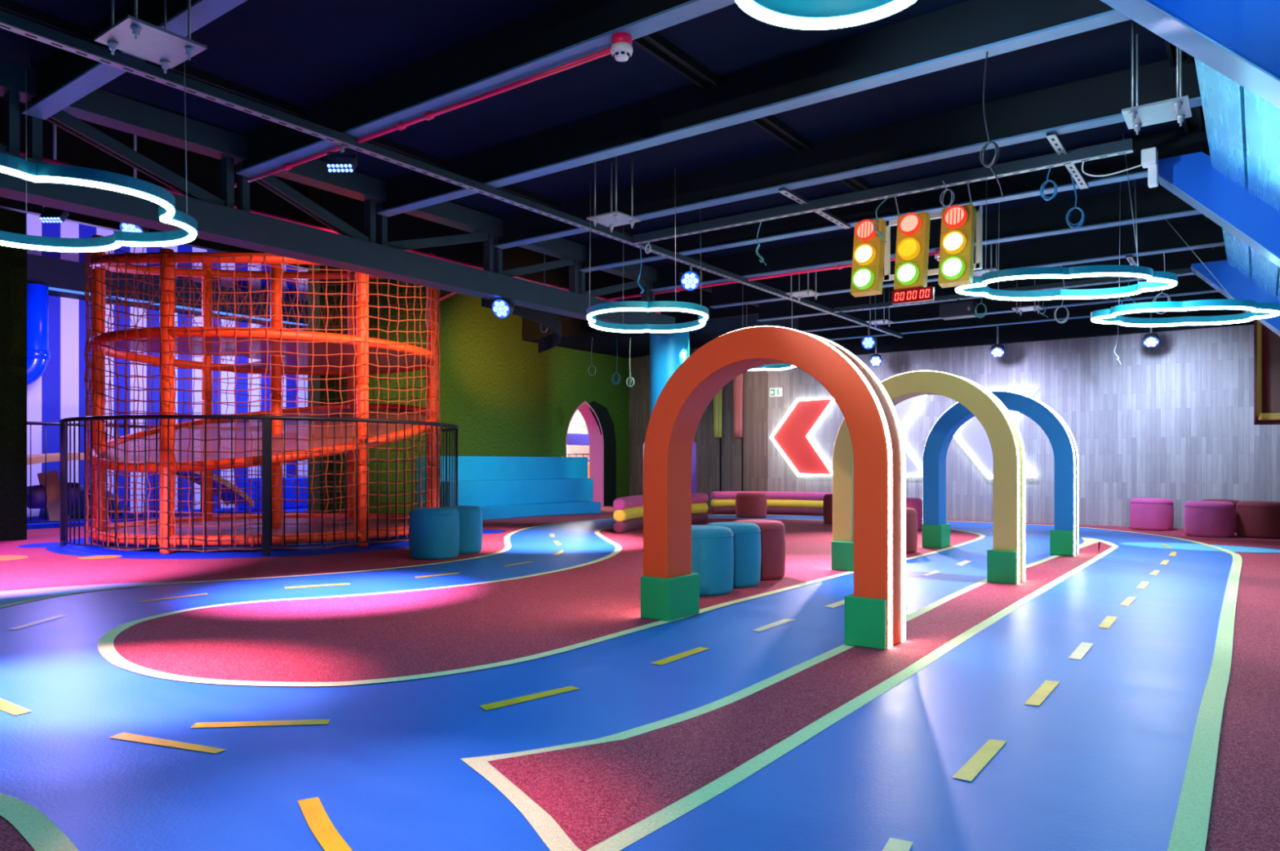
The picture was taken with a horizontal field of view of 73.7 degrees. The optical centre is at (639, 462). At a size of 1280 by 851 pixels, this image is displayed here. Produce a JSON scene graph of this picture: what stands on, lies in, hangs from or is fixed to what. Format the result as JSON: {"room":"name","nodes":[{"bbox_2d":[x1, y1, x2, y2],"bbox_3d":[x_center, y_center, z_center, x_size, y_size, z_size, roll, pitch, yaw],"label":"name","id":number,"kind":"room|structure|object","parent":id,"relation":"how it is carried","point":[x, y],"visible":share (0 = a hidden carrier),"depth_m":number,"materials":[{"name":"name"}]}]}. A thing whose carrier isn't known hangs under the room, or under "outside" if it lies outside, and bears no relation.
{"room":"indoor children's playground","nodes":[
{"label":"indoor children's playground","id":0,"kind":"room"},
{"bbox_2d":[0,208,26,541],"bbox_3d":[-9.318,-1.550,7.165,0.300,4.900,7.040,0,0,36],"label":"wall","id":1,"kind":"structure","parent":0,"point":[13,260],"depth_m":9.82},
{"bbox_2d":[0,96,310,186],"bbox_3d":[-7.602,-4.030,10.591,13.250,0.060,14.600,0,0,36],"label":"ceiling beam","id":2,"kind":"structure","parent":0,"point":[1,97],"depth_m":10.71,"materials":[{"name":"metal"}]},
{"bbox_2d":[39,124,69,222],"bbox_3d":[-4.267,-2.872,6.219,0.181,2.256,0.091,0,0,0],"label":"lamp","id":3,"kind":"object","parent":2,"relation":"hanging from","point":[48,215],"visible":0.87,"depth_m":6.21,"materials":[{"name":"grey"}]},
{"bbox_2d":[119,134,148,232],"bbox_3d":[-3.949,-2.869,6.665,0.204,2.261,0.198,0,0,36],"label":"lamp","id":4,"kind":"object","parent":2,"relation":"hanging from","point":[123,227],"visible":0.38,"depth_m":6.63,"materials":[{"name":"grey"}]},
{"bbox_2d":[26,213,307,516],"bbox_3d":[-9.976,-1.550,12.810,0.200,4.900,15.400,0,0,36],"label":"wall","id":5,"kind":"structure","parent":0,"point":[59,393],"depth_m":14.29,"materials":[{"name":"paint"}]},
{"bbox_2d":[26,283,49,385],"bbox_3d":[-9.303,-1.874,12.545,0.370,1.572,1.085,0,0,36],"label":"slide","id":6,"kind":"object","parent":5,"relation":"attached to","point":[37,353],"visible":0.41,"depth_m":12.71,"materials":[{"name":"blue plastic"}]},
{"bbox_2d":[26,253,307,331],"bbox_3d":[-10.033,-2.890,12.110,0.530,0.500,14.200,0,0,36],"label":"ceiling beam","id":7,"kind":"structure","parent":5,"relation":"attached to","point":[64,278],"depth_m":14.07,"materials":[{"name":"metal"}]},
{"bbox_2d":[26,507,307,529],"bbox_3d":[-7.545,0.870,14.072,2.050,0.060,7.900,0,0,36],"label":"trim","id":8,"kind":"structure","parent":5,"relation":"attached to","point":[47,525],"depth_m":12.74,"materials":[{"name":"blue rubber"}]},
{"bbox_2d":[26,470,84,520],"bbox_3d":[-8.393,0.488,12.233,0.340,0.753,0.821,0,0,36],"label":"toy","id":9,"kind":"object","parent":8,"relation":"on","point":[37,492],"visible":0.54,"depth_m":12.19,"materials":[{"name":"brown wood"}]},
{"bbox_2d":[38,484,122,518],"bbox_3d":[-8.696,0.594,13.295,1.100,0.488,1.100,0,0,36],"label":"mound","id":10,"kind":"object","parent":8,"relation":"on","point":[42,513],"visible":0.2,"depth_m":12.90,"materials":[{"name":"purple plastic"}]},
{"bbox_2d":[26,453,253,507],"bbox_3d":[-8.157,0.309,12.540,0.840,0.898,4.746,0,0,36],"label":"arched bridge","id":11,"kind":"object","parent":8,"relation":"on","point":[40,458],"visible":0.28,"depth_m":13.79,"materials":[{"name":"brown wood"}]},
{"bbox_2d":[237,477,307,511],"bbox_3d":[-6.554,0.559,15.392,0.500,0.558,1.200,0,0,36],"label":"foam block","id":12,"kind":"object","parent":8,"relation":"on","point":[288,495],"visible":0.5,"depth_m":15.29,"materials":[{"name":"plastic"}]},
{"bbox_2d":[19,151,661,313],"bbox_3d":[-2.026,-2.000,8.270,0.051,0.049,7.800,0,0,36],"label":"conduit","id":13,"kind":"object","parent":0,"point":[21,153],"visible":0.46,"depth_m":7.29,"materials":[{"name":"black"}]},
{"bbox_2d":[307,186,628,524],"bbox_3d":[-2.527,-1.550,15.321,0.300,4.900,7.420,0,0,36],"label":"wall","id":14,"kind":"structure","parent":0,"point":[504,397],"depth_m":14.64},
{"bbox_2d":[0,98,307,269],"bbox_3d":[-7.926,-3.410,8.231,0.100,1.180,10.400,0,0,36],"label":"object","id":15,"kind":"structure","parent":14,"relation":"attached to","point":[202,172],"depth_m":10.57,"materials":[{"name":"black paint"}]},
{"bbox_2d":[320,189,523,277],"bbox_3d":[-3.355,-3.475,13.896,0.025,1.050,4.140,0,0,36],"label":"trim","id":16,"kind":"structure","parent":14,"relation":"attached to","point":[401,227],"depth_m":13.65,"materials":[{"name":"black paint"}]},
{"bbox_2d":[565,401,604,506],"bbox_3d":[-1.230,-0.160,17.130,0.352,2.120,1.170,0,0,36],"label":"door","id":17,"kind":"structure","parent":14,"relation":"in","point":[596,445],"depth_m":17.52,"materials":[{"name":"pink"}]},
{"bbox_2d":[587,401,616,506],"bbox_3d":[-0.781,-0.170,17.477,0.030,2.140,0.920,0,0,36],"label":"trim","id":18,"kind":"structure","parent":14,"relation":"attached to","point":[606,424],"depth_m":17.61,"materials":[{"name":"black paint"}]},
{"bbox_2d":[522,248,759,341],"bbox_3d":[-0.076,-3.110,14.110,5.090,1.780,0.060,0,0,36],"label":"trim","id":19,"kind":"structure","parent":14,"relation":"attached to","point":[559,277],"depth_m":14.54,"materials":[{"name":"black paint"}]},
{"bbox_2d":[568,409,587,457],"bbox_3d":[-5.254,-0.900,24.923,0.200,3.600,11.850,0,0,36],"label":"wall","id":20,"kind":"structure","parent":0,"point":[571,449],"depth_m":29.09,"materials":[{"name":"white"}]},
{"bbox_2d":[0,0,1204,358],"bbox_3d":[-0.191,-2.250,7.308,13.500,0.060,18.000,0,0,36],"label":"ceiling","id":21,"kind":"structure","parent":0,"point":[305,54],"depth_m":5.00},
{"bbox_2d":[0,44,197,252],"bbox_3d":[-2.930,-1.677,3.900,1.601,1.082,1.561,0,0,36],"label":"pendant light","id":22,"kind":"object","parent":21,"relation":"hanging from","point":[10,165],"visible":0.99,"depth_m":4.09,"materials":[{"name":"teal"}]},
{"bbox_2d":[22,0,247,119],"bbox_3d":[-0.267,-2.085,2.524,7.800,0.270,0.110,0,0,36],"label":"ceiling beam","id":23,"kind":"structure","parent":21,"relation":"attached to","point":[64,77],"depth_m":4.32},
{"bbox_2d":[94,0,207,73],"bbox_3d":[-2.049,-1.960,3.577,0.310,0.520,0.310,0,0,36],"label":"plate","id":24,"kind":"object","parent":21,"relation":"hanging from","point":[131,35],"visible":1,"depth_m":3.56,"materials":[{"name":"metal"}]},
{"bbox_2d":[0,0,808,299],"bbox_3d":[-0.908,-2.195,7.087,0.100,0.050,16.400,0,0,36],"label":"ceiling beam","id":25,"kind":"structure","parent":21,"relation":"attached to","point":[10,6],"depth_m":5.07,"materials":[{"name":"metal"}]},
{"bbox_2d":[235,0,736,177],"bbox_3d":[0.456,-2.085,3.519,7.800,0.270,0.110,0,0,36],"label":"ceiling beam","id":26,"kind":"structure","parent":21,"relation":"attached to","point":[565,32],"depth_m":4.45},
{"bbox_2d":[234,47,611,187],"bbox_3d":[-1.511,-1.930,4.998,3.480,0.043,0.045,0,0,36],"label":"conduit","id":27,"kind":"object","parent":26,"relation":"attached to","point":[429,115],"visible":0.83,"depth_m":4.65,"materials":[{"name":"red"}]},
{"bbox_2d":[610,32,633,62],"bbox_3d":[-0.084,-1.898,3.917,0.104,0.104,0.104,0,0,36],"label":"smoke detector","id":28,"kind":"object","parent":26,"relation":"attached to","point":[621,48],"visible":1,"depth_m":3.88,"materials":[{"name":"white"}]},
{"bbox_2d":[586,155,640,232],"bbox_3d":[-0.190,-1.960,6.170,0.280,0.520,0.280,0,0,36],"label":"plate","id":29,"kind":"object","parent":21,"relation":"hanging from","point":[611,220],"visible":0.95,"depth_m":6.14,"materials":[{"name":"metal"}]},
{"bbox_2d":[586,180,708,333],"bbox_3d":[0.060,-1.677,6.950,0.974,1.082,1.125,0,0,0],"label":"pendant light","id":30,"kind":"object","parent":21,"relation":"hanging from","point":[591,312],"visible":0.99,"depth_m":6.68,"materials":[{"name":"teal"}]},
{"bbox_2d":[570,0,875,191],"bbox_3d":[0.977,-2.195,5.718,0.100,0.050,16.400,0,0,36],"label":"ceiling beam","id":31,"kind":"structure","parent":21,"relation":"attached to","point":[655,44],"depth_m":4.84,"materials":[{"name":"metal"}]},
{"bbox_2d":[377,0,1130,217],"bbox_3d":[1.126,-2.085,4.442,7.800,0.270,0.110,0,0,36],"label":"ceiling beam","id":32,"kind":"structure","parent":21,"relation":"attached to","point":[963,33],"depth_m":4.68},
{"bbox_2d":[979,51,1004,197],"bbox_3d":[1.662,-1.603,4.044,0.043,0.715,0.111,0,0,-37],"label":"hanging cable","id":33,"kind":"object","parent":32,"relation":"hanging from","point":[997,148],"visible":1,"depth_m":4.05,"materials":[{"name":"black plastic"}]},
{"bbox_2d":[746,301,795,370],"bbox_3d":[1.500,-1.677,10.000,0.884,1.082,1.242,0,0,-18],"label":"pendant light","id":34,"kind":"object","parent":21,"relation":"hanging from","point":[780,366],"visible":0.2,"depth_m":10.52,"materials":[{"name":"teal"}]},
{"bbox_2d":[785,271,822,302],"bbox_3d":[1.705,-1.960,8.897,0.280,0.520,0.280,0,0,36],"label":"plate","id":35,"kind":"object","parent":21,"relation":"hanging from","point":[800,294],"visible":0.88,"depth_m":8.88,"materials":[{"name":"metal"}]},
{"bbox_2d":[734,0,916,30],"bbox_3d":[0.460,-1.678,1.700,1.116,1.083,1.068,0,0,36],"label":"pendant light","id":36,"kind":"object","parent":21,"relation":"hanging from","point":[810,15],"visible":1,"depth_m":2.21,"materials":[{"name":"teal"}]},
{"bbox_2d":[494,56,1202,248],"bbox_3d":[1.872,-2.085,5.469,7.800,0.270,0.110,0,0,36],"label":"ceiling beam","id":37,"kind":"structure","parent":21,"relation":"attached to","point":[1098,101],"depth_m":5.62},
{"bbox_2d":[866,287,893,328],"bbox_3d":[2.998,-1.960,10.677,0.260,0.520,0.260,0,0,36],"label":"plate","id":38,"kind":"object","parent":21,"relation":"hanging from","point":[875,322],"visible":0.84,"depth_m":10.65,"materials":[{"name":"metal"}]},
{"bbox_2d":[578,123,1210,272],"bbox_3d":[2.566,-2.085,6.424,7.800,0.270,0.110,0,0,36],"label":"ceiling beam","id":39,"kind":"structure","parent":21,"relation":"attached to","point":[606,254],"depth_m":6.69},
{"bbox_2d":[778,187,850,229],"bbox_3d":[1.361,-1.938,6.551,0.050,0.024,1.200,0,0,36],"label":"channel","id":40,"kind":"object","parent":39,"relation":"attached to","point":[786,192],"visible":0.81,"depth_m":6.58,"materials":[{"name":"metal"}]},
{"bbox_2d":[1045,131,1088,189],"bbox_3d":[2.776,-1.938,5.523,0.050,0.024,1.200,0,0,36],"label":"channel","id":41,"kind":"object","parent":39,"relation":"attached to","point":[1055,140],"visible":0.8,"depth_m":5.53,"materials":[{"name":"metal"}]},
{"bbox_2d":[649,184,1201,292],"bbox_3d":[3.300,-2.085,7.435,7.800,0.270,0.110,0,0,36],"label":"ceiling beam","id":42,"kind":"structure","parent":21,"relation":"attached to","point":[1101,211],"depth_m":7.49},
{"bbox_2d":[604,252,934,301],"bbox_3d":[1.082,-1.930,9.078,4.080,0.043,0.045,0,0,36],"label":"conduit","id":43,"kind":"object","parent":42,"relation":"attached to","point":[840,266],"visible":0.72,"depth_m":8.93,"materials":[{"name":"red"}]},
{"bbox_2d":[883,182,982,281],"bbox_3d":[1.937,-1.591,5.964,0.842,0.569,0.124,0,0,36],"label":"frame","id":44,"kind":"object","parent":21,"relation":"hanging from","point":[979,213],"visible":0.64,"depth_m":5.91,"materials":[{"name":"white metal"}]},
{"bbox_2d":[850,218,886,297],"bbox_3d":[1.628,-1.459,6.095,0.200,0.537,0.254,0,0,36],"label":"traffic light","id":45,"kind":"object","parent":44,"relation":"hanging from","point":[868,250],"visible":0.94,"depth_m":6.04,"materials":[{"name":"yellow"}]},
{"bbox_2d":[893,211,930,290],"bbox_3d":[1.882,-1.453,5.911,0.200,0.537,0.254,0,0,36],"label":"traffic light","id":46,"kind":"object","parent":44,"relation":"attached to","point":[913,236],"visible":1,"depth_m":5.85,"materials":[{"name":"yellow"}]},
{"bbox_2d":[891,286,934,304],"bbox_3d":[1.898,-1.144,5.892,0.285,0.092,0.135,0,0,36],"label":"digital display","id":47,"kind":"object","parent":46,"relation":"attached to","point":[922,294],"depth_m":5.83,"materials":[{"name":"red plastic"}]},
{"bbox_2d":[937,204,976,288],"bbox_3d":[2.128,-1.452,5.732,0.200,0.537,0.254,0,0,36],"label":"traffic light","id":48,"kind":"object","parent":44,"relation":"attached to","point":[956,264],"visible":1,"depth_m":5.68,"materials":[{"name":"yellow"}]},
{"bbox_2d":[939,293,977,319],"bbox_3d":[3.718,-1.955,9.966,0.380,0.531,0.204,0,0,36],"label":"ceiling speaker","id":49,"kind":"object","parent":21,"relation":"attached to","point":[962,309],"visible":0.84,"depth_m":9.89,"materials":[{"name":"grey"}]},
{"bbox_2d":[709,217,1224,308],"bbox_3d":[4.065,-2.085,8.487,7.800,0.270,0.110,0,0,36],"label":"ceiling beam","id":50,"kind":"structure","parent":21,"relation":"attached to","point":[1157,238],"depth_m":8.43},
{"bbox_2d":[1125,254,1144,279],"bbox_3d":[4.951,-1.938,8.516,0.050,0.024,1.200,0,0,36],"label":"channel","id":51,"kind":"object","parent":50,"relation":"attached to","point":[1133,262],"visible":0.39,"depth_m":8.18,"materials":[{"name":"metal"}]},
{"bbox_2d":[833,267,1191,312],"bbox_3d":[3.945,-1.898,9.556,3.750,0.054,0.040,0,0,36],"label":"channel","id":52,"kind":"object","parent":51,"relation":"attached to","point":[1182,271],"visible":0.77,"depth_m":9.27,"materials":[{"name":"metal"}]},
{"bbox_2d":[756,245,1226,321],"bbox_3d":[4.799,-2.085,9.498,7.800,0.270,0.110,0,0,36],"label":"ceiling beam","id":53,"kind":"structure","parent":21,"relation":"attached to","point":[780,309],"depth_m":9.94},
{"bbox_2d":[798,275,1218,332],"bbox_3d":[5.534,-2.085,10.509,7.800,0.270,0.110,0,0,36],"label":"ceiling beam","id":54,"kind":"structure","parent":21,"relation":"attached to","point":[1188,285],"depth_m":11.20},
{"bbox_2d":[826,292,1228,340],"bbox_3d":[5.828,-2.085,11.594,7.000,0.270,0.110,0,0,36],"label":"ceiling beam","id":55,"kind":"structure","parent":21,"relation":"attached to","point":[1082,311],"depth_m":12.14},
{"bbox_2d":[1141,311,1161,347],"bbox_3d":[6.612,-1.720,11.045,0.200,0.460,0.199,0,0,-3],"label":"lamp","id":56,"kind":"object","parent":55,"relation":"hanging from","point":[1151,340],"visible":0.98,"depth_m":11.02,"materials":[{"name":"grey"}]},
{"bbox_2d":[954,133,1177,300],"bbox_3d":[3.030,-1.727,6.100,1.506,0.982,0.862,0,0,9],"label":"pendant light","id":57,"kind":"object","parent":21,"relation":"hanging from","point":[1157,280],"visible":0.98,"depth_m":5.93,"materials":[{"name":"teal"}]},
{"bbox_2d":[1121,19,1191,134],"bbox_3d":[2.599,-1.960,4.292,0.280,0.520,0.280,0,0,36],"label":"plate","id":58,"kind":"object","parent":21,"relation":"hanging from","point":[1178,108],"visible":0.93,"depth_m":4.27,"materials":[{"name":"metal"}]},
{"bbox_2d":[1090,182,1279,327],"bbox_3d":[4.300,-1.678,6.750,1.276,1.083,0.926,0,0,-26],"label":"pendant light","id":59,"kind":"object","parent":21,"relation":"hanging from","point":[1257,310],"visible":0.99,"depth_m":6.64,"materials":[{"name":"teal"}]},
{"bbox_2d":[1099,0,1279,336],"bbox_3d":[3.579,-0.510,3.568,2.623,2.679,8.788,0,0,36],"label":"ceiling beam","id":60,"kind":"structure","parent":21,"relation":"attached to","point":[1234,45],"depth_m":4.13,"materials":[{"name":"blue paint"}]},
{"bbox_2d":[1164,39,1223,250],"bbox_3d":[2.773,-2.195,4.413,0.100,0.050,16.400,0,0,36],"label":"ceiling beam","id":61,"kind":"structure","parent":21,"relation":"attached to","point":[1196,120],"depth_m":5.33,"materials":[{"name":"metal"}]},
{"bbox_3d":[-1.696,-2.085,0.558,7.800,0.270,0.110,0,0,36],"label":"ceiling beam","id":62,"kind":"structure","parent":21,"relation":"attached to","visible":0},
{"bbox_2d":[0,57,675,336],"bbox_3d":[-2.989,-1.845,5.447,0.200,0.710,11.300,0,0,36],"label":"roof truss","id":63,"kind":"object","parent":62,"relation":"attached to","point":[371,253],"visible":0.84,"depth_m":6.04,"materials":[{"name":"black metal"}]},
{"bbox_2d":[491,298,514,319],"bbox_3d":[-1.256,-1.414,7.817,0.218,0.202,0.160,0,0,36],"label":"lamp","id":64,"kind":"object","parent":63,"relation":"hanging from","point":[502,308],"visible":0.99,"depth_m":7.78,"materials":[{"name":"grey"}]},
{"bbox_2d":[481,298,561,352],"bbox_3d":[-1.146,-1.515,9.477,0.491,0.170,3.314,0,0,2],"label":"trim","id":65,"kind":"structure","parent":63,"relation":"attached to","point":[548,320],"depth_m":9.04,"materials":[{"name":"black paint"}]},
{"bbox_2d":[0,10,902,337],"bbox_3d":[-0.092,-1.913,7.359,0.050,0.054,13.800,0,0,36],"label":"channel","id":66,"kind":"object","parent":62,"relation":"attached to","point":[9,22],"visible":0.99,"depth_m":4.96,"materials":[{"name":"metal"}]},
{"bbox_2d":[326,145,357,172],"bbox_3d":[-1.773,-1.803,5.078,0.181,0.168,0.102,0,0,0],"label":"lamp","id":67,"kind":"object","parent":66,"relation":"hanging from","point":[334,165],"visible":1,"depth_m":5.05,"materials":[{"name":"grey"}]},
{"bbox_2d":[679,265,702,291],"bbox_3d":[0.484,-1.763,8.182,0.209,0.248,0.162,0,0,36],"label":"lamp","id":68,"kind":"object","parent":66,"relation":"hanging from","point":[690,281],"visible":1,"depth_m":8.14,"materials":[{"name":"grey"}]},
{"bbox_2d":[632,137,1133,244],"bbox_3d":[1.458,-1.908,6.234,3.730,0.074,0.045,0,0,36],"label":"channel","id":69,"kind":"object","parent":66,"relation":"attached to","point":[1125,146],"visible":0.99,"depth_m":5.94,"materials":[{"name":"metal"}]},
{"bbox_2d":[1081,146,1158,187],"bbox_3d":[2.937,-1.776,5.233,0.403,0.221,0.120,0,0,36],"label":"junction box","id":70,"kind":"object","parent":69,"relation":"attached to","point":[1149,157],"visible":1,"depth_m":5.12,"materials":[{"name":"white plastic"}]},
{"bbox_2d":[0,506,1279,850],"bbox_3d":[-3.376,0.897,9.560,21.300,0.006,17.900,0,0,36],"label":"floor","id":71,"kind":"structure","parent":0,"point":[514,694],"depth_m":3.26,"materials":[{"name":"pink rubber"}]},
{"bbox_2d":[26,421,261,524],"bbox_3d":[-7.472,0.178,12.173,0.044,1.440,4.912,0,0,36],"label":"railing","id":72,"kind":"object","parent":71,"relation":"on","point":[28,423],"visible":0.3,"depth_m":11.88,"materials":[{"name":"black metal"}]},
{"bbox_2d":[59,414,458,555],"bbox_3d":[-3.853,0.224,9.435,4.281,1.347,2.457,0,0,-33],"label":"railing","id":73,"kind":"object","parent":71,"relation":"on","point":[266,546],"visible":0.84,"depth_m":8.38,"materials":[{"name":"black metal"}]},
{"bbox_2d":[84,235,457,554],"bbox_3d":[-4.251,-0.942,10.021,3.844,3.676,4.246,0,0,-29],"label":"climbing net structure","id":74,"kind":"object","parent":71,"relation":"on","point":[358,368],"visible":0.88,"depth_m":9.15,"materials":[{"name":"fabric"}]},
{"bbox_2d":[408,507,459,559],"bbox_3d":[-1.943,0.664,8.066,0.465,0.469,0.465,0,0,36],"label":"pouf","id":75,"kind":"object","parent":71,"relation":"on","point":[433,532],"visible":1,"depth_m":7.87,"materials":[{"name":"blue fabric"}]},
{"bbox_2d":[442,506,482,554],"bbox_3d":[-1.789,0.667,8.522,0.427,0.462,0.427,0,0,36],"label":"pouf","id":76,"kind":"object","parent":71,"relation":"on","point":[470,517],"visible":0.66,"depth_m":8.36,"materials":[{"name":"blue fabric"}]},
{"bbox_2d":[416,456,600,520],"bbox_3d":[-1.830,0.398,14.710,1.507,0.996,3.850,0,0,36],"label":"bench","id":77,"kind":"object","parent":71,"relation":"on","point":[504,487],"visible":0.69,"depth_m":14.48,"materials":[{"name":"blue plastic"}]},
{"bbox_2d":[613,493,708,533],"bbox_3d":[0.225,0.671,11.733,0.428,0.450,2.312,0,0,33],"label":"curved sofa","id":78,"kind":"object","parent":71,"relation":"on","point":[628,515],"visible":0.54,"depth_m":11.28,"materials":[{"name":"fabric"}]},
{"bbox_2d":[643,331,696,493],"bbox_3d":[0.489,-0.658,14.107,0.880,3.116,0.880,0,0,36],"label":"round column","id":79,"kind":"structure","parent":71,"relation":"on","point":[667,353],"depth_m":13.85,"materials":[{"name":"teal plastic"}]},
{"bbox_2d":[691,525,733,596],"bbox_3d":[0.420,0.670,5.903,0.454,0.456,0.454,0,0,36],"label":"pouf","id":80,"kind":"object","parent":71,"relation":"on","point":[712,546],"visible":0.55,"depth_m":5.70,"materials":[{"name":"blue fabric"}]},
{"bbox_2d":[706,522,760,588],"bbox_3d":[0.675,0.670,6.264,0.423,0.455,0.423,0,0,36],"label":"pouf","id":81,"kind":"object","parent":71,"relation":"on","point":[747,536],"visible":0.59,"depth_m":6.08,"materials":[{"name":"blue fabric"}]},
{"bbox_2d":[735,493,766,518],"bbox_3d":[1.819,0.699,13.967,0.509,0.398,0.509,0,0,36],"label":"pouf","id":82,"kind":"object","parent":71,"relation":"on","point":[748,505],"visible":1,"depth_m":13.75,"materials":[{"name":"fabric"}]},
{"bbox_2d":[733,520,785,580],"bbox_3d":[0.917,0.674,6.654,0.430,0.447,0.430,0,0,36],"label":"pouf","id":83,"kind":"object","parent":71,"relation":"on","point":[772,532],"visible":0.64,"depth_m":6.47,"materials":[{"name":"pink fabric"}]},
{"bbox_2d":[711,491,832,515],"bbox_3d":[2.484,0.699,14.402,2.571,0.395,0.565,0,0,23],"label":"curved sofa","id":84,"kind":"object","parent":71,"relation":"on","point":[782,503],"visible":0.63,"depth_m":14.59,"materials":[{"name":"fabric"}]},
{"bbox_2d":[640,325,906,649],"bbox_3d":[0.676,0.087,4.614,1.450,1.614,0.320,0,0,36],"label":"arch","id":85,"kind":"object","parent":71,"relation":"on","point":[876,612],"visible":1,"depth_m":4.39,"materials":[{"name":"orange paint"}]},
{"bbox_2d":[822,493,832,524],"bbox_3d":[2.925,0.679,12.535,0.458,0.438,0.458,0,0,36],"label":"pouf","id":86,"kind":"object","parent":71,"relation":"on","point":[828,498],"visible":0.31,"depth_m":12.41,"materials":[{"name":"red fabric"}]},
{"bbox_2d":[905,507,917,553],"bbox_3d":[2.564,0.676,8.551,0.413,0.445,0.413,0,0,36],"label":"pouf","id":87,"kind":"object","parent":71,"relation":"on","point":[911,518],"visible":0.33,"depth_m":8.38,"materials":[{"name":"fabric"}]},
{"bbox_2d":[905,497,922,530],"bbox_3d":[3.548,0.685,11.369,0.417,0.427,0.417,0,0,36],"label":"pouf","id":88,"kind":"object","parent":71,"relation":"on","point":[916,504],"visible":0.3,"depth_m":11.19,"materials":[{"name":"pink fabric"}]},
{"bbox_2d":[831,370,1025,584],"bbox_3d":[2.263,0.087,6.798,1.450,1.614,0.320,0,0,36],"label":"arch","id":89,"kind":"object","parent":71,"relation":"on","point":[1006,562],"visible":0.83,"depth_m":6.44,"materials":[{"name":"yellow paint"}]},
{"bbox_2d":[921,391,1078,555],"bbox_3d":[3.644,0.087,8.699,1.450,1.614,0.320,0,0,36],"label":"arch","id":90,"kind":"object","parent":71,"relation":"on","point":[935,532],"visible":0.92,"depth_m":8.46,"materials":[{"name":"blue paint"}]},
{"bbox_2d":[1129,497,1173,530],"bbox_3d":[6.840,0.686,11.412,0.504,0.423,0.504,0,0,36],"label":"pouf","id":91,"kind":"object","parent":71,"relation":"on","point":[1145,513],"visible":1,"depth_m":11.21,"materials":[{"name":"pink fabric"}]},
{"bbox_2d":[1183,501,1235,537],"bbox_3d":[6.945,0.686,10.416,0.519,0.424,0.519,0,0,36],"label":"pouf","id":92,"kind":"object","parent":71,"relation":"on","point":[1215,519],"visible":1,"depth_m":10.21,"materials":[{"name":"pink fabric"}]},
{"bbox_2d":[1235,501,1279,538],"bbox_3d":[7.466,0.682,10.253,0.511,0.432,0.511,0,0,36],"label":"pouf","id":93,"kind":"object","parent":71,"relation":"on","point":[1254,519],"visible":1,"depth_m":10.07,"materials":[{"name":"red fabric"}]},
{"bbox_2d":[628,347,768,509],"bbox_3d":[1.041,-0.660,16.788,0.120,3.120,3.999,0,0,-40],"label":"wall","id":94,"kind":"structure","parent":0,"point":[755,382],"depth_m":16.06,"materials":[{"name":"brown wood"}]},
{"bbox_2d":[713,388,722,437],"bbox_3d":[1.466,-1.416,16.118,0.037,1.890,0.242,0,0,-40],"label":"streamer","id":95,"kind":"object","parent":94,"relation":"attached to","point":[717,399],"visible":0.43,"depth_m":16.12,"materials":[{"name":"yellow"}]},
{"bbox_2d":[733,373,742,437],"bbox_3d":[1.805,-1.385,15.714,0.037,1.862,0.250,0,0,-40],"label":"streamer","id":96,"kind":"object","parent":94,"relation":"attached to","point":[738,380],"visible":0.55,"depth_m":15.72,"materials":[{"name":"red"}]},
{"bbox_2d":[768,324,1279,524],"bbox_3d":[6.157,-0.660,12.473,9.500,3.120,0.120,0,0,36],"label":"wall","id":97,"kind":"structure","parent":0,"point":[1174,421],"depth_m":12.04,"materials":[{"name":"grey wood"}]},
{"bbox_2d":[769,397,835,476],"bbox_3d":[2.805,-0.432,14.764,1.256,1.368,0.074,0,0,36],"label":"chevron","id":98,"kind":"object","parent":97,"relation":"attached to","point":[791,437],"visible":0.86,"depth_m":14.76,"materials":[{"name":"red"}]},
{"bbox_2d":[893,395,927,477],"bbox_3d":[4.053,-0.432,13.857,1.256,1.368,0.074,0,0,36],"label":"chevron","id":99,"kind":"object","parent":97,"relation":"attached to","point":[904,410],"visible":0.2,"depth_m":13.66,"materials":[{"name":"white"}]},
{"bbox_2d":[953,387,1038,479],"bbox_3d":[5.351,-0.432,12.914,1.256,1.368,0.074,0,0,36],"label":"chevron","id":100,"kind":"object","parent":97,"relation":"attached to","point":[971,436],"visible":0.47,"depth_m":13.03,"materials":[{"name":"white"}]},
{"bbox_2d":[807,309,1253,355],"bbox_3d":[6.017,-2.000,12.365,9.200,0.440,0.080,0,0,36],"label":"ceiling beam","id":101,"kind":"structure","parent":97,"relation":"attached to","point":[1079,327],"depth_m":12.62,"materials":[{"name":"metal"}]},
{"bbox_2d":[946,515,1184,528],"bbox_3d":[6.037,0.865,12.478,9.300,0.070,0.011,0,0,36],"label":"baseboard","id":102,"kind":"structure","parent":97,"relation":"attached to","point":[1127,524],"depth_m":12.49,"materials":[{"name":"grey wood"}]},
{"bbox_2d":[1253,319,1279,425],"bbox_3d":[7.998,-1.096,9.767,1.640,1.292,0.122,0,0,36],"label":"picture frame","id":103,"kind":"object","parent":97,"relation":"attached to","point":[1266,342],"visible":0.95,"depth_m":10.18,"materials":[{"name":"brown"}]},
{"label":"floor","id":104,"kind":"structure","parent":0,"visible":0},
{"bbox_2d":[566,433,589,445],"bbox_3d":[-1.607,0.051,24.158,0.200,1.698,6.800,0,0,36],"label":"band","id":105,"kind":"object","parent":104,"relation":"on","point":[573,439],"visible":0.1,"depth_m":23.80,"materials":[{"name":"blue"}]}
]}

